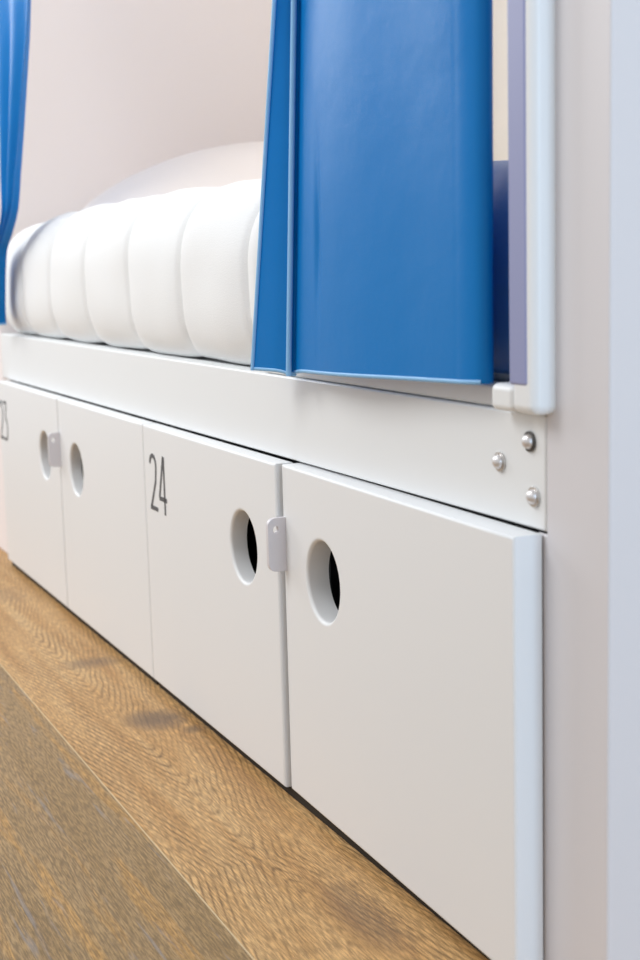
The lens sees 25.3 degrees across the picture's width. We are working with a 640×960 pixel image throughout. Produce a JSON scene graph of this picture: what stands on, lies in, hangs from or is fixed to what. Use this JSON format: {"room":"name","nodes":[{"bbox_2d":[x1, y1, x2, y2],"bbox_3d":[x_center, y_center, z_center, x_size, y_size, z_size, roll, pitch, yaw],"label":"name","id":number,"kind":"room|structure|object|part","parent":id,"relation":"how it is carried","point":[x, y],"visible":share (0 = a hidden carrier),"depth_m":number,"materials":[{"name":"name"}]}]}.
{"room":"dormitory","nodes":[
{"label":"dormitory","id":0,"kind":"room"},
{"bbox_2d":[0,0,271,553],"bbox_3d":[-0.361,-0.863,3.358,0.946,1.950,0.597,-5,9,-24],"label":"wall","id":1,"kind":"structure","parent":0,"point":[117,90],"depth_m":3.06,"materials":[{"name":"white paint"}]},
{"bbox_2d":[0,548,488,959],"bbox_3d":[-0.622,0.391,1.715,3.301,0.030,6.800,-5,9,-24],"label":"floor","id":2,"kind":"structure","parent":0,"point":[131,829],"depth_m":1.54,"materials":[{"name":"brown wood"}]},
{"bbox_2d":[0,380,169,684],"bbox_3d":[-0.187,0.024,2.663,0.642,0.392,1.014,-5,9,-24],"label":"locker","id":3,"kind":"object","parent":2,"relation":"on","point":[74,468],"visible":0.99,"depth_m":2.42,"materials":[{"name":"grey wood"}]},
{"bbox_3d":[-0.555,0.011,2.777,0.021,0.380,0.503,-5,9,-24],"label":"door","id":4,"kind":"part","parent":3,"relation":"part of","materials":[{"name":"white paint"}]},
{"bbox_3d":[-0.346,0.075,2.316,0.021,0.380,0.503,-5,9,-24],"label":"door","id":5,"kind":"part","parent":3,"relation":"part of","materials":[{"name":"white paint"}]},
{"bbox_2d":[143,423,546,959],"bbox_3d":[0.231,0.151,1.746,0.638,0.392,1.014,-5,9,-24],"label":"locker","id":6,"kind":"object","parent":2,"relation":"on","point":[373,650],"visible":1,"depth_m":1.41,"materials":[{"name":"grey wood"}]},
{"bbox_3d":[-0.139,0.138,1.859,0.022,0.380,0.503,-5,9,-24],"label":"door","id":7,"kind":"part","parent":6,"relation":"part of","materials":[{"name":"white paint"}]},
{"bbox_2d":[0,0,554,530],"bbox_3d":[0.151,-0.884,2.148,0.978,1.536,2.100,-5,9,-24],"label":"bunk bed","id":8,"kind":"object","parent":6,"relation":"on","point":[482,448],"visible":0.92,"depth_m":1.31,"materials":[{"name":"white paint"}]},
{"bbox_2d":[0,0,30,324],"bbox_3d":[-0.556,-0.896,2.543,0.030,1.244,0.557,-5,9,-24],"label":"curtain","id":9,"kind":"object","parent":8,"relation":"hanging from","point":[15,15],"visible":1,"depth_m":2.60,"materials":[{"name":"blue fabric"}]},
{"bbox_3d":[0.196,-0.208,2.269,0.912,0.024,2.085,-5,9,-24],"label":"mattress","id":10,"kind":"part","parent":8,"relation":"part of","materials":[{"name":"white fabric"}]},
{"bbox_2d":[6,179,509,381],"bbox_3d":[0.162,-0.340,2.240,0.926,0.241,2.047,-5,9,-24],"label":"mattress","id":11,"kind":"object","parent":8,"relation":"on","point":[172,273],"visible":0.37,"depth_m":2.04,"materials":[{"name":"white fabric"}]},
{"bbox_2d":[82,141,263,209],"bbox_3d":[-0.097,-0.622,2.921,0.770,0.141,0.480,-5,9,-24],"label":"pillow","id":12,"kind":"object","parent":11,"relation":"on","point":[220,166],"visible":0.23,"depth_m":2.71,"materials":[{"name":"white fabric"}]},
{"bbox_2d":[493,160,509,373],"bbox_3d":[0.267,-0.206,1.337,0.322,0.193,0.284,-5,9,-24],"label":"blanket","id":13,"kind":"object","parent":11,"relation":"on","point":[500,168],"visible":0.11,"depth_m":1.21,"materials":[{"name":"blue fabric"}]},
{"bbox_3d":[-0.234,-0.135,2.084,0.030,0.094,2.086,-5,9,-24],"label":"rail","id":14,"kind":"part","parent":8,"relation":"part of","materials":[{"name":"white paint"}]},
{"bbox_2d":[250,0,493,384],"bbox_3d":[0.017,-0.714,1.287,0.029,1.261,0.463,-6,9,-26],"label":"curtain","id":15,"kind":"object","parent":8,"relation":"hanging from","point":[375,248],"visible":1,"depth_m":1.30,"materials":[{"name":"blue fabric"}]},
{"bbox_3d":[0.162,-0.765,1.026,0.048,1.440,0.034,-5,9,-24],"label":"post","id":16,"kind":"part","parent":8,"relation":"part of","materials":[{"name":"white metal"}]},
{"bbox_3d":[0.072,0.201,1.399,0.026,0.380,0.503,-5,9,-23],"label":"door","id":17,"kind":"part","parent":6,"relation":"part of","materials":[{"name":"white paint"}]},
{"bbox_2d":[493,0,507,160],"bbox_3d":[0.738,-1.038,2.136,0.100,2.600,6.800,-5,9,-24],"label":"wall","id":18,"kind":"structure","parent":0,"point":[500,32],"depth_m":2.90,"materials":[{"name":"white paint"}]},
{"bbox_2d":[538,0,639,959],"bbox_3d":[0.612,-0.568,1.215,0.946,1.950,0.102,-5,9,-24],"label":"wall","id":19,"kind":"structure","parent":0,"point":[591,542],"depth_m":1.08,"materials":[{"name":"white paint"}]}
]}

